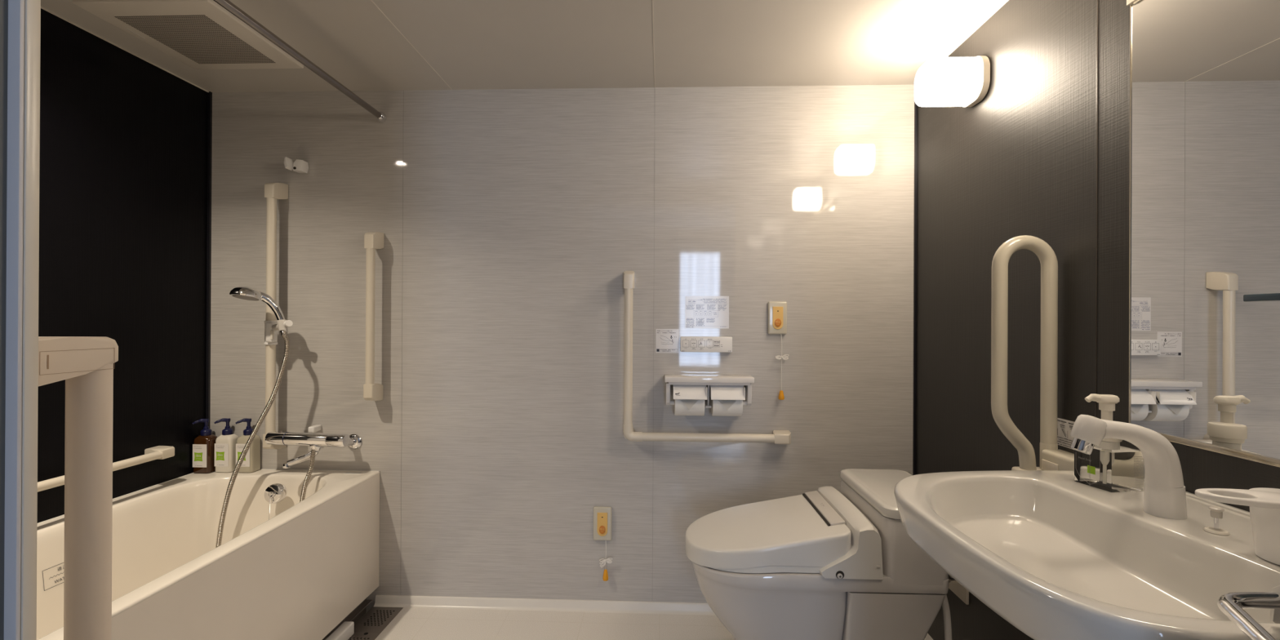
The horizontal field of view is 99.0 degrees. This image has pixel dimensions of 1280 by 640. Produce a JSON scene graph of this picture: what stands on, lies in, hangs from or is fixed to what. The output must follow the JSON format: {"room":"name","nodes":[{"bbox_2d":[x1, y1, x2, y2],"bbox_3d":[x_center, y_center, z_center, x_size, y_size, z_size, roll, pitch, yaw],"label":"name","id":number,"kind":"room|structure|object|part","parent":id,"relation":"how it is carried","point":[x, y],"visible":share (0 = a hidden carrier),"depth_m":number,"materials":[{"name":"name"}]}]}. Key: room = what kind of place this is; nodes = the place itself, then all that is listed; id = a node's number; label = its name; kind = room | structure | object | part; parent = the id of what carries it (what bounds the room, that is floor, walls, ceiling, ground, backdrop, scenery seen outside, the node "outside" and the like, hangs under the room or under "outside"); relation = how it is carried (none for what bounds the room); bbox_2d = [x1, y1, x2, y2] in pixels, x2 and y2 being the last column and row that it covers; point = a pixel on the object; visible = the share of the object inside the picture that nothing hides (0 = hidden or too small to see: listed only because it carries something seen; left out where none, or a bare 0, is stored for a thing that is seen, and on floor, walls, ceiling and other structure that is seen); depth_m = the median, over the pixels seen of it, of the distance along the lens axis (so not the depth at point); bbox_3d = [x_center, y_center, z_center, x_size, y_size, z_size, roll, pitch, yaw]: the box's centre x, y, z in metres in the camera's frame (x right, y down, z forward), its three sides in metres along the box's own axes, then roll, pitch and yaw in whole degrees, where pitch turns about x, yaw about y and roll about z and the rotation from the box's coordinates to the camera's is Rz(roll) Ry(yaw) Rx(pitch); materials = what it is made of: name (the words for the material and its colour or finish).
{"room":"accessible bathroom","nodes":[
{"label":"accessible bathroom","id":0,"kind":"room"},
{"bbox_2d":[37,8,208,523],"bbox_3d":[-1.853,0.105,1.342,0.050,2.205,1.860,0,0,2],"label":"wall","id":1,"kind":"structure","parent":0,"point":[123,165],"depth_m":1.92,"materials":[{"name":"black"}]},
{"bbox_2d":[37,445,174,492],"bbox_3d":[-1.788,0.486,1.402,0.080,0.036,1.292,0,0,2],"label":"grab bar","id":2,"kind":"object","parent":1,"relation":"attached to","point":[158,452],"visible":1,"depth_m":1.88,"materials":[{"name":"white plastic"}]},
{"bbox_2d":[40,6,208,92],"bbox_3d":[-1.819,-0.945,1.392,0.004,0.004,1.760,0,0,2],"label":"trim","id":3,"kind":"structure","parent":1,"relation":"attached to","point":[42,7],"depth_m":1.89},
{"bbox_2d":[40,0,1005,92],"bbox_3d":[-0.381,-0.964,1.342,2.983,0.051,1.850,0,0,2],"label":"ceiling","id":4,"kind":"structure","parent":0,"point":[363,45],"depth_m":1.84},
{"bbox_2d":[71,0,303,69],"bbox_3d":[-1.438,-0.931,1.790,0.410,0.027,0.425,0,0,2],"label":"ceiling vent","id":5,"kind":"object","parent":4,"relation":"attached to","point":[200,34],"visible":1,"depth_m":1.75,"materials":[{"name":"plastic"}]},
{"bbox_2d":[114,14,275,63],"bbox_3d":[-1.446,-0.918,1.802,0.282,0.001,0.306,0,0,2],"label":"grille","id":6,"kind":"object","parent":5,"relation":"attached to","point":[197,15],"depth_m":1.78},
{"bbox_2d":[209,84,914,612],"bbox_3d":[-0.352,0.114,2.240,2.983,2.205,0.050,0,0,2],"label":"wall","id":7,"kind":"structure","parent":0,"point":[512,222],"depth_m":2.21,"materials":[{"name":"white laminate"}]},
{"bbox_2d":[205,91,212,428],"bbox_3d":[-1.787,-0.143,2.265,0.010,1.605,0.010,0,0,2],"label":"trim","id":8,"kind":"structure","parent":7,"relation":"attached to","point":[210,94],"depth_m":2.26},
{"bbox_2d":[262,182,293,448],"bbox_3d":[-1.442,-0.017,2.172,0.084,1.086,0.197,0,0,-39],"label":"slide rail","id":9,"kind":"object","parent":7,"relation":"attached to","point":[273,191],"visible":0.92,"depth_m":2.17,"materials":[{"name":"white plastic"}]},
{"bbox_2d":[229,286,286,333],"bbox_3d":[-1.460,-0.036,2.083,0.103,0.176,0.174,0,0,31],"label":"shower","id":10,"kind":"object","parent":9,"relation":"attached to","point":[240,292],"visible":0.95,"depth_m":2.06,"materials":[{"name":"silver metal"}]},
{"bbox_2d":[215,330,315,547],"bbox_3d":[-1.414,0.542,2.048,0.340,1.011,0.150,0,0,-15],"label":"shower hose","id":11,"kind":"object","parent":10,"relation":"hanging from","point":[283,333],"visible":0.59,"depth_m":2.09,"materials":[{"name":"metal"}]},
{"bbox_3d":[-1.431,-0.033,2.099,0.128,0.168,0.035,0,0,-37],"label":"handle","id":12,"kind":"part","parent":10,"relation":"part of","materials":[{"name":"silver metal"}]},
{"bbox_3d":[-1.477,-0.014,2.188,0.035,0.970,0.035,0,0,2],"label":"rail","id":13,"kind":"part","parent":9,"relation":"part of","materials":[{"name":"beige plastic"}]},
{"bbox_3d":[-1.448,0.059,2.152,0.010,0.039,0.014,0,0,2],"label":"slider lever","id":14,"kind":"part","parent":9,"relation":"part of","materials":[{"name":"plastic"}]},
{"bbox_3d":[-1.375,0.013,2.129,0.044,0.027,0.027,0,0,36],"label":"clamp knob","id":15,"kind":"part","parent":9,"relation":"part of","materials":[{"name":"white plastic"}]},
{"bbox_2d":[284,156,308,173],"bbox_3d":[-1.394,-0.628,2.219,0.056,0.048,0.075,0,0,2],"label":"hook","id":16,"kind":"object","parent":7,"relation":"attached to","point":[299,166],"visible":1,"depth_m":2.21,"materials":[{"name":"white plastic"}]},
{"bbox_3d":[-1.414,-0.629,2.202,0.018,0.045,0.041,0,0,2],"label":"hook arm","id":17,"kind":"part","parent":16,"relation":"part of","materials":[{"name":"white plastic"}]},
{"bbox_2d":[213,0,386,122],"bbox_3d":[-1.089,-0.830,1.364,0.040,0.040,1.760,0,0,2],"label":"shower rod","id":18,"kind":"object","parent":7,"relation":"attached to","point":[228,5],"visible":1,"depth_m":1.70,"materials":[{"name":"metal"}]},
{"bbox_2d":[265,424,361,468],"bbox_3d":[-1.303,0.499,2.168,0.316,0.138,0.166,0,0,2],"label":"faucet","id":19,"kind":"object","parent":7,"relation":"attached to","point":[315,441],"visible":0.99,"depth_m":2.13,"materials":[{"name":"silver metal"}]},
{"bbox_3d":[-1.311,0.526,2.129,0.132,0.083,0.046,0,0,-21],"label":"spout","id":20,"kind":"part","parent":19,"relation":"part of","materials":[{"name":"silver metal"}]},
{"bbox_2d":[363,231,383,400],"bbox_3d":[-1.071,-0.015,2.199,0.040,0.686,0.086,0,0,2],"label":"grab bar","id":21,"kind":"object","parent":7,"relation":"attached to","point":[373,241],"visible":1,"depth_m":2.16,"materials":[{"name":"beige plastic"}]},
{"bbox_3d":[-1.072,-0.017,2.173,0.033,0.560,0.033,0,0,2],"label":"rail","id":22,"kind":"part","parent":21,"relation":"part of","materials":[{"name":"beige plastic"}]},
{"bbox_2d":[373,595,715,615],"bbox_3d":[0.001,1.150,2.188,2.165,0.036,0.024,0,0,2],"label":"baseboard","id":23,"kind":"structure","parent":7,"relation":"attached to","point":[381,601],"depth_m":2.20,"materials":[{"name":"white plastic"}]},
{"bbox_2d":[593,506,612,581],"bbox_3d":[-0.148,0.896,2.190,0.080,0.290,0.032,0,0,2],"label":"button","id":24,"kind":"object","parent":7,"relation":"attached to","point":[602,516],"visible":1,"depth_m":2.19,"materials":[{"name":"beige plastic"}]},
{"bbox_3d":[-0.151,0.819,2.190,0.041,0.094,0.004,0,0,2],"label":"amber panel","id":25,"kind":"part","parent":24,"relation":"part of","materials":[{"name":"orange plastic"}]},
{"bbox_3d":[-0.150,0.818,2.198,0.075,0.135,0.016,0,0,2],"label":"plate","id":26,"kind":"part","parent":24,"relation":"part of","materials":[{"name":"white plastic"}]},
{"bbox_3d":[-0.136,0.941,2.186,0.054,0.114,0.014,0,0,2],"label":"pull cord","id":27,"kind":"part","parent":24,"relation":"part of","materials":[{"name":"white fabric"}]},
{"bbox_2d":[655,328,679,352],"bbox_3d":[0.110,0.084,2.197,0.092,0.096,0.001,0,0,2],"label":"sticker","id":28,"kind":"object","parent":7,"relation":"attached to","point":[667,340],"visible":1,"depth_m":2.20,"materials":[{"name":"white paper"}]},
{"bbox_2d":[680,336,732,352],"bbox_3d":[0.264,0.097,2.179,0.204,0.061,0.024,0,0,2],"label":"remote","id":29,"kind":"object","parent":7,"relation":"attached to","point":[688,344],"visible":1,"depth_m":2.17,"materials":[{"name":"white plastic"}]},
{"bbox_2d":[622,271,791,444],"bbox_3d":[0.263,0.141,2.147,0.663,0.672,0.089,0,0,2],"label":"grab bar","id":30,"kind":"object","parent":7,"relation":"attached to","point":[779,437],"visible":1,"depth_m":2.12,"materials":[{"name":"white plastic"}]},
{"bbox_2d":[684,296,728,328],"bbox_3d":[0.269,-0.031,2.191,0.175,0.130,0.001,0,0,2],"label":"instruction sticker","id":31,"kind":"object","parent":7,"relation":"attached to","point":[700,312],"visible":1,"depth_m":2.19,"materials":[{"name":"white paper"}]},
{"bbox_2d":[664,373,754,408],"bbox_3d":[0.265,0.279,2.124,0.338,0.122,0.132,0,0,2],"label":"paper holder","id":32,"kind":"object","parent":7,"relation":"attached to","point":[685,386],"visible":0.97,"depth_m":2.08,"materials":[{"name":"white plastic"}]},
{"bbox_3d":[0.121,0.288,2.148,0.038,0.088,0.094,0,0,2],"label":"arm","id":33,"kind":"part","parent":32,"relation":"part of","materials":[{"name":"white plastic"}]},
{"bbox_2d":[674,399,704,415],"bbox_3d":[0.192,0.322,2.125,0.113,0.100,0.111,0,0,2],"label":"toilet paper roll","id":34,"kind":"object","parent":32,"relation":"in","point":[682,407],"visible":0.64,"depth_m":2.08,"materials":[{"name":"white paper"}]},
{"bbox_2d":[664,373,754,385],"bbox_3d":[0.266,0.233,2.131,0.338,0.030,0.120,0,0,2],"label":"shelf","id":35,"kind":"object","parent":32,"relation":"attached to","point":[670,379],"depth_m":2.08,"materials":[{"name":"white plastic"}]},
{"bbox_2d":[711,400,742,416],"bbox_3d":[0.336,0.323,2.120,0.113,0.100,0.111,0,0,2],"label":"toilet paper roll","id":36,"kind":"object","parent":32,"relation":"in","point":[719,407],"visible":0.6,"depth_m":2.08,"materials":[{"name":"white paper"}]},
{"bbox_3d":[0.411,0.289,2.137,0.038,0.088,0.094,0,0,2],"label":"arm","id":37,"kind":"part","parent":32,"relation":"part of","materials":[{"name":"white plastic"}]},
{"bbox_2d":[768,301,789,399],"bbox_3d":[0.548,0.121,2.165,0.080,0.389,0.032,0,0,2],"label":"button","id":38,"kind":"object","parent":7,"relation":"attached to","point":[777,310],"visible":1,"depth_m":2.16,"materials":[{"name":"beige plastic"}]},
{"bbox_3d":[0.546,-0.008,2.173,0.075,0.131,0.016,0,0,2],"label":"plate","id":39,"kind":"part","parent":38,"relation":"part of","materials":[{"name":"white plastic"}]},
{"bbox_3d":[0.546,-0.008,2.164,0.041,0.090,0.004,0,0,2],"label":"amber panel","id":40,"kind":"part","parent":38,"relation":"part of","materials":[{"name":"orange plastic"}]},
{"bbox_3d":[0.561,0.167,2.160,0.054,0.223,0.014,0,0,2],"label":"pull cord","id":41,"kind":"part","parent":38,"relation":"part of","materials":[{"name":"white fabric"}]},
{"bbox_2d":[912,101,917,475],"bbox_3d":[1.084,0.101,2.156,0.008,2.065,0.008,0,0,2],"label":"trim","id":42,"kind":"structure","parent":7,"relation":"attached to","point":[915,104],"depth_m":2.15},
{"bbox_2d":[374,607,933,639],"bbox_3d":[-0.391,1.190,1.339,2.983,0.050,1.850,0,0,2],"label":"floor","id":43,"kind":"structure","parent":0,"point":[410,624],"depth_m":2.08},
{"bbox_2d":[36,468,379,639],"bbox_3d":[-1.465,0.904,1.376,0.728,0.580,1.757,0,0,2],"label":"bathtub","id":44,"kind":"object","parent":43,"relation":"on","point":[283,567],"visible":0.88,"depth_m":1.82,"materials":[{"name":"plastic"}]},
{"bbox_2d":[191,418,217,473],"bbox_3d":[-1.761,0.507,2.216,0.072,0.217,0.059,0,0,2],"label":"pump bottle","id":45,"kind":"object","parent":44,"relation":"on","point":[203,446],"visible":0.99,"depth_m":2.19,"materials":[{"name":"brown plastic"}]},
{"bbox_2d":[213,417,239,472],"bbox_3d":[-1.684,0.507,2.231,0.072,0.217,0.059,0,0,2],"label":"pump bottle","id":46,"kind":"object","parent":44,"relation":"on","point":[225,443],"visible":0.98,"depth_m":2.20,"materials":[{"name":"white plastic"}]},
{"bbox_2d":[235,417,260,472],"bbox_3d":[-1.597,0.508,2.229,0.072,0.217,0.059,0,0,2],"label":"pump bottle","id":47,"kind":"object","parent":44,"relation":"on","point":[251,462],"visible":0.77,"depth_m":2.21,"materials":[{"name":"white plastic"}]},
{"bbox_3d":[-1.412,0.810,2.081,0.023,0.307,0.023,0,0,2],"label":"plug chain","id":48,"kind":"part","parent":44,"relation":"part of","materials":[{"name":"silver metal"}]},
{"bbox_2d":[325,621,354,639],"bbox_3d":[-1.092,1.138,1.633,0.040,0.048,0.785,0,0,2],"label":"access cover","id":49,"kind":"object","parent":43,"relation":"on","point":[344,631],"visible":1,"depth_m":1.97,"materials":[{"name":"white plastic"}]},
{"bbox_2d":[347,606,403,639],"bbox_3d":[-1.031,1.166,2.003,0.128,0.005,0.428,0,0,2],"label":"drain cover","id":50,"kind":"object","parent":43,"relation":"on","point":[369,627],"visible":0.99,"depth_m":2.10,"materials":[{"name":"metal"}]},
{"bbox_3d":[-1.034,1.166,1.910,0.128,0.005,0.242,0,0,2],"label":"plate","id":51,"kind":"part","parent":50,"relation":"part of","materials":[{"name":"metal"}]},
{"bbox_2d":[684,468,948,639],"bbox_3d":[0.536,0.847,1.739,0.785,0.646,0.426,0,0,2],"label":"toilet","id":52,"kind":"object","parent":43,"relation":"on","point":[827,563],"visible":0.95,"depth_m":1.56,"materials":[{"name":"ceramic"}]},
{"bbox_3d":[0.360,0.720,1.746,0.408,0.038,0.374,0,0,2],"label":"seat","id":53,"kind":"part","parent":52,"relation":"part of","materials":[{"name":"plastic"}]},
{"bbox_3d":[0.379,0.673,1.746,0.468,0.140,0.378,0,0,2],"label":"lid","id":54,"kind":"part","parent":52,"relation":"part of","materials":[{"name":"plastic"}]},
{"bbox_3d":[0.514,0.946,1.740,0.724,0.448,0.399,0,0,2],"label":"bowl","id":55,"kind":"part","parent":52,"relation":"part of","materials":[{"name":"ceramic"}]},
{"bbox_3d":[0.812,0.543,1.729,0.237,0.034,0.426,0,0,2],"label":"tank lid","id":56,"kind":"part","parent":52,"relation":"part of","materials":[{"name":"white ceramic"}]},
{"bbox_3d":[0.805,0.651,1.729,0.221,0.182,0.412,0,0,2],"label":"tank","id":57,"kind":"part","parent":52,"relation":"part of","materials":[{"name":"ceramic"}]},
{"bbox_2d":[942,594,952,639],"bbox_3d":[0.895,0.979,1.603,0.027,0.386,0.099,0,0,14],"label":"drain pipe","id":58,"kind":"object","parent":43,"relation":"on","point":[945,606],"visible":0.7,"depth_m":1.59,"materials":[{"name":"plastic"}]},
{"bbox_2d":[915,0,1279,639],"bbox_3d":[1.077,0.120,1.230,0.051,2.205,1.860,0,0,2],"label":"wall","id":59,"kind":"structure","parent":0,"point":[1044,155],"depth_m":1.50,"materials":[{"name":"black"}]},
{"bbox_2d":[914,55,990,107],"bbox_3d":[0.990,-0.758,1.745,0.172,0.138,0.140,0,0,2],"label":"wall lamp","id":60,"kind":"object","parent":59,"relation":"attached to","point":[940,82],"visible":1,"depth_m":1.69,"materials":[{"name":"white"}]},
{"bbox_2d":[948,574,955,582],"bbox_3d":[0.982,0.811,1.808,0.179,0.124,0.036,0,0,0],"label":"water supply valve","id":61,"kind":"object","parent":59,"relation":"attached to","point":[950,578],"visible":0.08,"depth_m":1.80,"materials":[{"name":"metal"}]},
{"bbox_2d":[948,581,968,604],"bbox_3d":[1.067,0.893,1.846,0.010,0.064,0.145,0,0,2],"label":"outlet box","id":62,"kind":"object","parent":59,"relation":"attached to","point":[959,590],"visible":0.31,"depth_m":1.81,"materials":[{"name":"beige plastic"}]},
{"bbox_2d":[945,0,1008,57],"bbox_3d":[1.058,-0.931,1.282,0.004,0.004,1.760,0,0,2],"label":"trim","id":63,"kind":"structure","parent":59,"relation":"attached to","point":[1006,1],"depth_m":1.73,"materials":[{"name":"white plastic"}]},
{"bbox_2d":[991,235,1074,471],"bbox_3d":[0.973,0.099,1.335,0.168,0.626,0.143,0,0,2],"label":"grab rail","id":64,"kind":"object","parent":59,"relation":"attached to","point":[1051,458],"visible":0.84,"depth_m":1.36,"materials":[{"name":"beige plastic"}]},
{"bbox_2d":[1057,417,1074,449],"bbox_3d":[1.055,0.281,1.349,0.001,0.068,0.127,0,0,2],"label":"sticker","id":65,"kind":"object","parent":59,"relation":"attached to","point":[1064,427],"visible":0.39,"depth_m":1.36,"materials":[{"name":"white paper"}]},
{"bbox_2d":[893,470,1279,639],"bbox_3d":[0.755,0.437,0.880,0.563,0.226,0.676,0,0,2],"label":"washbasin","id":66,"kind":"object","parent":59,"relation":"attached to","point":[1055,556],"visible":0.94,"depth_m":0.87,"materials":[{"name":"white ceramic"}]},
{"bbox_2d":[1074,393,1144,492],"bbox_3d":[0.928,0.238,1.088,0.085,0.184,0.077,0,0,-10],"label":"soap dispenser","id":67,"kind":"object","parent":66,"relation":"on","point":[1111,467],"visible":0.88,"depth_m":1.06,"materials":[{"name":"white plastic"}]},
{"bbox_2d":[1133,456,1144,486],"bbox_3d":[0.963,0.292,1.055,0.024,0.058,0.001,0,0,-10],"label":"print","id":68,"kind":"object","parent":67,"relation":"attached to","point":[1139,465],"depth_m":1.06,"materials":[{"name":"grey"}]},
{"bbox_2d":[1070,414,1186,519],"bbox_3d":[0.831,0.246,0.933,0.180,0.167,0.054,0,0,2],"label":"faucet","id":69,"kind":"object","parent":66,"relation":"on","point":[1165,494],"visible":1,"depth_m":0.92,"materials":[{"name":"white plastic"}]},
{"bbox_2d":[1070,437,1094,454],"bbox_3d":[0.758,0.216,0.936,0.034,0.029,0.029,0,0,2],"label":"outlet","id":70,"kind":"object","parent":69,"relation":"attached to","point":[1084,445],"depth_m":0.92,"materials":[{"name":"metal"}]},
{"bbox_3d":[0.850,0.224,0.933,0.134,0.111,0.049,0,0,2],"label":"arm","id":71,"kind":"part","parent":69,"relation":"part of","materials":[{"name":"white plastic"}]},
{"bbox_2d":[1203,506,1230,535],"bbox_3d":[0.897,0.311,0.851,0.029,0.039,0.029,0,0,2],"label":"plug","id":72,"kind":"object","parent":66,"relation":"on","point":[1216,513],"visible":1,"depth_m":0.85,"materials":[{"name":"plastic"}]},
{"bbox_3d":[0.897,0.315,0.851,0.005,0.020,0.005,0,0,2],"label":"rod","id":73,"kind":"part","parent":72,"relation":"part of","materials":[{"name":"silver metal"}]},
{"bbox_3d":[0.897,0.299,0.851,0.017,0.016,0.017,0,0,2],"label":"knob","id":74,"kind":"part","parent":72,"relation":"part of","materials":[{"name":"plastic"}]},
{"bbox_2d":[1195,487,1279,564],"bbox_3d":[0.867,0.286,0.743,0.164,0.087,0.100,0,0,2],"label":"cup","id":75,"kind":"object","parent":66,"relation":"on","point":[1264,504],"visible":1,"depth_m":0.75,"materials":[{"name":"white plastic"}]},
{"bbox_3d":[0.850,0.246,0.753,0.128,0.009,0.069,0,0,2],"label":"loop handle","id":76,"kind":"part","parent":75,"relation":"part of","materials":[{"name":"white plastic"}]},
{"bbox_2d":[1126,0,1279,467],"bbox_3d":[1.030,-0.236,0.795,0.014,0.946,0.747,0,0,2],"label":"wall mirror","id":77,"kind":"object","parent":59,"relation":"attached to","point":[1204,220],"visible":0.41,"depth_m":1.00,"materials":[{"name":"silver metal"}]},
{"bbox_3d":[1.033,-0.689,0.796,0.014,0.040,0.747,0,0,2],"label":"rail","id":78,"kind":"part","parent":77,"relation":"part of","materials":[{"name":"metal"}]},
{"bbox_2d":[1217,591,1279,639],"bbox_3d":[0.789,0.295,0.505,0.469,0.034,0.164,0,0,2],"label":"towel rack","id":79,"kind":"object","parent":59,"relation":"attached to","point":[1232,605],"visible":1,"depth_m":0.56,"materials":[{"name":"silver metal"}]},
{"bbox_2d":[1269,585,1279,623],"bbox_3d":[0.746,0.373,0.506,0.145,0.193,0.158,0,0,2],"label":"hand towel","id":80,"kind":"object","parent":79,"relation":"hanging from","point":[1274,613],"visible":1,"depth_m":0.58,"materials":[{"name":"white fabric"}]},
{"bbox_3d":[-0.421,0.086,0.411,2.983,2.155,0.090,0,0,2],"label":"wall","id":81,"kind":"structure","parent":0,"visible":0},
{"bbox_2d":[0,0,40,639],"bbox_3d":[0.018,0.141,0.395,1.114,2.050,0.091,0,0,2],"label":"door","id":82,"kind":"structure","parent":81,"relation":"in","point":[20,20],"depth_m":0.45,"materials":[{"name":"metal"}]},
{"bbox_3d":[0.019,0.141,0.435,1.114,2.050,0.011,0,0,2],"label":"frame","id":83,"kind":"part","parent":82,"relation":"part of","materials":[{"name":"silver metal"}]},
{"bbox_2d":[38,336,118,639],"bbox_3d":[-0.562,0.375,0.517,0.035,0.720,0.110,0,0,2],"label":"grab bar","id":84,"kind":"object","parent":81,"relation":"attached to","point":[86,363],"visible":0.87,"depth_m":0.54,"materials":[{"name":"white plastic"}]},
{"bbox_3d":[-0.561,0.374,0.555,0.034,0.678,0.034,0,0,2],"label":"rail","id":85,"kind":"part","parent":84,"relation":"part of","materials":[{"name":"white plastic"}]}
]}

